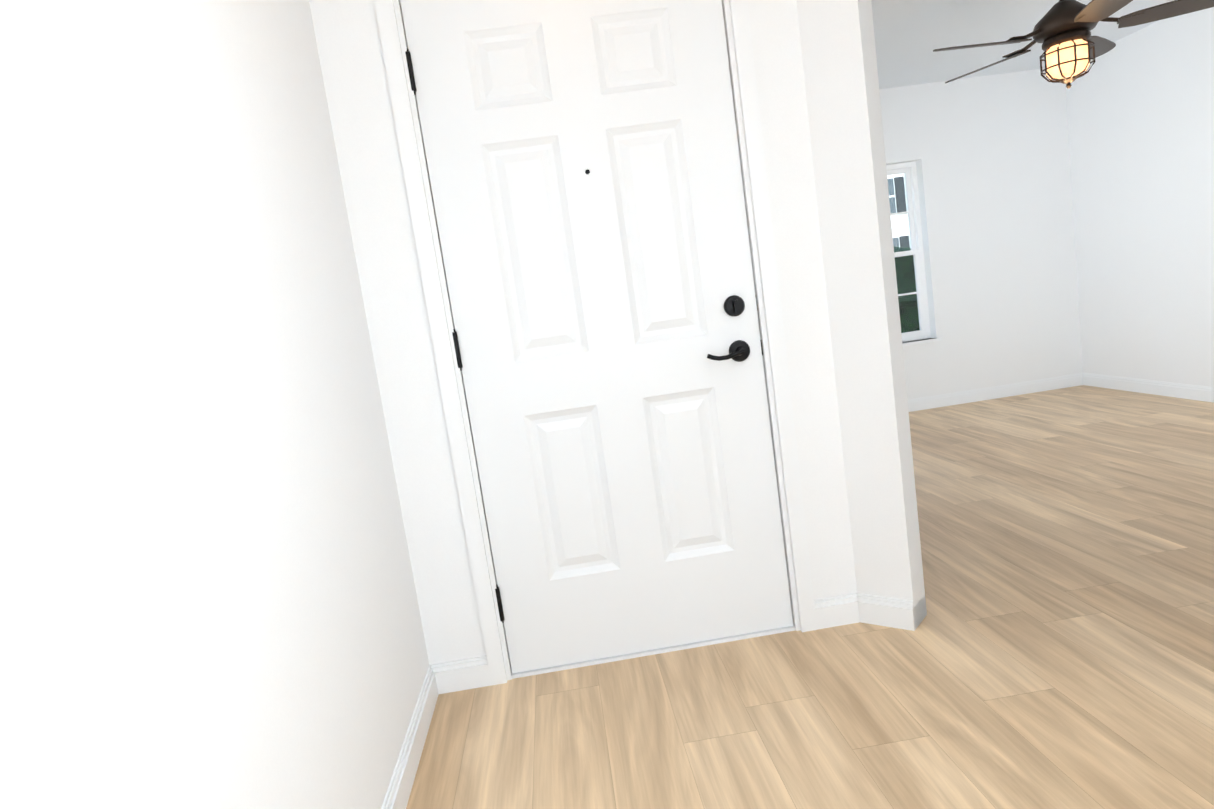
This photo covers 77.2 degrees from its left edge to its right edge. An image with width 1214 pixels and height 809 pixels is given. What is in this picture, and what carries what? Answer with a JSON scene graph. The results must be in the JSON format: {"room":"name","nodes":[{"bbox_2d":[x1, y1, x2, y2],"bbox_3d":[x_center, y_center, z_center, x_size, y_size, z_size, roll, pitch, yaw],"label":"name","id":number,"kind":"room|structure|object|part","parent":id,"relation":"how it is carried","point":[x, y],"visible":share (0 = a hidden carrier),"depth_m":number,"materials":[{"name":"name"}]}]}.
{"room":"entryway","nodes":[
{"label":"entryway","id":0,"kind":"room"},
{"bbox_2d":[0,0,428,808],"bbox_3d":[-0.527,0.088,-0.819,0.120,2.410,6.440,-9,7,-3],"label":"wall","id":1,"kind":"structure","parent":0,"point":[208,596],"depth_m":1.08,"materials":[{"name":"white paint"}]},
{"bbox_2d":[381,665,438,808],"bbox_3d":[-0.292,1.225,-0.745,0.015,0.092,6.280,-9,7,-3],"label":"baseboard","id":2,"kind":"structure","parent":1,"relation":"attached to","point":[397,796],"depth_m":1.97,"materials":[{"name":"white wood"}]},
{"bbox_2d":[309,0,856,664],"bbox_3d":[0.023,-0.405,2.337,1.490,2.410,0.160,-9,7,-3],"label":"wall","id":3,"kind":"structure","parent":0,"point":[353,66],"depth_m":2.26,"materials":[{"name":"white paint"}]},
{"bbox_2d":[431,656,490,693],"bbox_3d":[-0.455,0.841,2.361,0.179,0.092,0.015,-9,7,-3],"label":"baseboard","id":4,"kind":"structure","parent":3,"relation":"attached to","point":[461,675],"depth_m":2.36,"materials":[{"name":"white wood"}]},
{"bbox_2d":[374,0,816,685],"bbox_3d":[0.002,-0.245,2.347,1.043,2.099,0.176,-9,7,-3],"label":"door frame","id":5,"kind":"structure","parent":3,"relation":"attached to","point":[434,294],"depth_m":2.26,"materials":[{"name":"white wood"}]},
{"bbox_2d":[400,0,792,673],"bbox_3d":[0.002,-0.213,2.308,0.924,2.022,0.061,-9,7,-3],"label":"front door","id":6,"kind":"structure","parent":3,"relation":"in","point":[622,442],"depth_m":2.29,"materials":[{"name":"white paint"}]},
{"bbox_3d":[-0.558,-0.944,2.168,0.018,0.128,0.045,-9,7,-3],"label":"front door hinge","id":7,"kind":"part","parent":6,"relation":"part of","materials":[{"name":"black metal"}]},
{"bbox_3d":[-0.447,-0.163,2.270,0.018,0.128,0.045,-9,7,-3],"label":"front door hinge","id":8,"kind":"part","parent":6,"relation":"part of","materials":[{"name":"black metal"}]},
{"bbox_3d":[-0.336,0.617,2.373,0.018,0.128,0.045,-9,7,-3],"label":"front door hinge","id":9,"kind":"part","parent":6,"relation":"part of","materials":[{"name":"black metal"}]},
{"bbox_2d":[707,340,749,361],"bbox_3d":[0.369,-0.155,2.302,0.144,0.066,0.055,-9,7,-3],"label":"door lever","id":10,"kind":"object","parent":6,"relation":"attached to","point":[739,350],"visible":1,"depth_m":2.32,"materials":[{"name":"black metal"}]},
{"bbox_2d":[724,295,744,315],"bbox_3d":[0.387,-0.298,2.297,0.064,0.064,0.034,-9,7,-3],"label":"lock","id":11,"kind":"object","parent":6,"relation":"attached to","point":[734,305],"depth_m":2.30,"materials":[{"name":"black metal"}]},
{"bbox_2d":[511,625,795,678],"bbox_3d":[0.147,0.779,2.492,0.917,0.010,0.155,-9,7,-3],"label":"front door threshold sill","id":12,"kind":"structure","parent":3,"relation":"attached to","point":[650,652],"depth_m":2.42,"materials":[{"name":"white wood"}]},
{"bbox_2d":[814,593,859,629],"bbox_3d":[0.739,0.661,2.433,0.154,0.092,0.015,-9,7,-3],"label":"baseboard","id":13,"kind":"structure","parent":3,"relation":"attached to","point":[836,611],"depth_m":2.43,"materials":[{"name":"white wood"}]},
{"bbox_2d":[406,385,1213,808],"bbox_3d":[1.795,0.762,1.066,5.050,0.050,9.850,-9,7,-3],"label":"floor","id":14,"kind":"structure","parent":0,"point":[1054,649],"depth_m":2.10,"materials":[{"name":"brown wood"}]},
{"bbox_2d":[796,0,926,627],"bbox_3d":[1.485,-0.525,1.667,2.094,2.410,0.110,-2,10,40],"label":"wall","id":15,"kind":"structure","parent":0,"point":[838,49],"depth_m":2.26,"materials":[{"name":"white paint"}]},
{"bbox_2d":[856,593,915,630],"bbox_3d":[0.869,0.649,2.385,0.182,0.092,0.015,-2,10,40],"label":"baseboard","id":16,"kind":"structure","parent":15,"relation":"attached to","point":[887,611],"depth_m":2.37,"materials":[{"name":"white wood"}]},
{"bbox_2d":[914,596,926,626],"bbox_3d":[0.972,0.635,2.379,0.015,0.092,0.110,-2,10,40],"label":"baseboard","id":17,"kind":"structure","parent":15,"relation":"attached to","point":[920,610],"depth_m":2.38,"materials":[{"name":"white"}]},
{"bbox_2d":[879,68,1082,399],"bbox_3d":[1.935,-1.113,5.655,3.130,2.410,0.160,-9,7,-3],"label":"wall","id":18,"kind":"structure","parent":0,"point":[989,155],"depth_m":5.63,"materials":[{"name":"paint"}]},
{"bbox_2d":[886,161,930,341],"bbox_3d":[1.970,-1.093,5.699,0.800,1.310,0.074,-9,7,-3],"label":"living room window","id":19,"kind":"structure","parent":18,"relation":"in","point":[909,171],"depth_m":5.70,"materials":[{"name":"white plastic"}]},
{"bbox_2d":[902,338,941,345],"bbox_3d":[2.070,-0.429,5.700,0.860,0.022,0.105,-9,7,-3],"label":"window sill","id":20,"kind":"structure","parent":18,"relation":"attached to","point":[929,340],"depth_m":5.67,"materials":[{"name":"white wood"}]},
{"bbox_2d":[908,373,1082,411],"bbox_3d":[2.163,0.026,5.722,3.010,0.092,0.015,-9,7,-3],"label":"baseboard","id":21,"kind":"structure","parent":18,"relation":"attached to","point":[987,393],"depth_m":5.76,"materials":[{"name":"white wood"}]},
{"bbox_2d":[871,0,1174,88],"bbox_3d":[2.075,-2.079,3.434,3.370,0.140,4.530,-9,7,-3],"label":"ceiling","id":22,"kind":"structure","parent":0,"point":[910,36],"depth_m":4.41,"materials":[{"name":"paint"}]},
{"bbox_2d":[933,0,1213,88],"bbox_3d":[2.005,-1.700,3.388,1.170,0.572,1.203,-9,7,-3],"label":"ceiling fan","id":23,"kind":"object","parent":22,"relation":"hanging from","point":[1072,47],"visible":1,"depth_m":3.33,"materials":[{"name":"brown metal"}]},
{"bbox_3d":[2.070,-1.547,3.422,0.168,0.130,0.168,-9,7,-3],"label":"light glass","id":24,"kind":"part","parent":23,"relation":"part of","materials":[{"name":"white"}]},
{"bbox_2d":[1066,7,1213,386],"bbox_3d":[3.654,-1.052,3.555,0.004,2.350,4.280,-9,7,-3],"label":"wall","id":25,"kind":"structure","parent":0,"point":[1140,108],"depth_m":4.96,"materials":[{"name":"paint"}]},
{"bbox_2d":[1083,373,1213,402],"bbox_3d":[3.803,0.058,3.700,0.015,0.092,4.280,-9,7,-3],"label":"baseboard","id":26,"kind":"structure","parent":25,"relation":"attached to","point":[1188,391],"depth_m":5.14,"materials":[{"name":"white wood"}]},
{"label":"outside","id":27,"kind":"structure","parent":0,"visible":0},
{"bbox_3d":[8.127,-2.816,22.728,70.000,0.220,74.000,-9,7,-3],"label":"ground","id":28,"kind":"structure","parent":27,"visible":0},
{"bbox_2d":[887,173,910,247],"bbox_3d":[10.182,-8.897,33.070,13.700,8.480,8.400,-9,7,-3],"label":"house","id":29,"kind":"structure","parent":28,"relation":"on","point":[898,240],"depth_m":29.44,"materials":[{"name":"white"}]},
{"bbox_2d":[894,247,919,332],"bbox_3d":[2.628,-0.892,7.878,6.114,1.370,1.378,-9,7,-3],"label":"hedge","id":30,"kind":"object","parent":28,"relation":"on","point":[905,261],"depth_m":7.27,"materials":[{"name":"green plant"}]}
]}

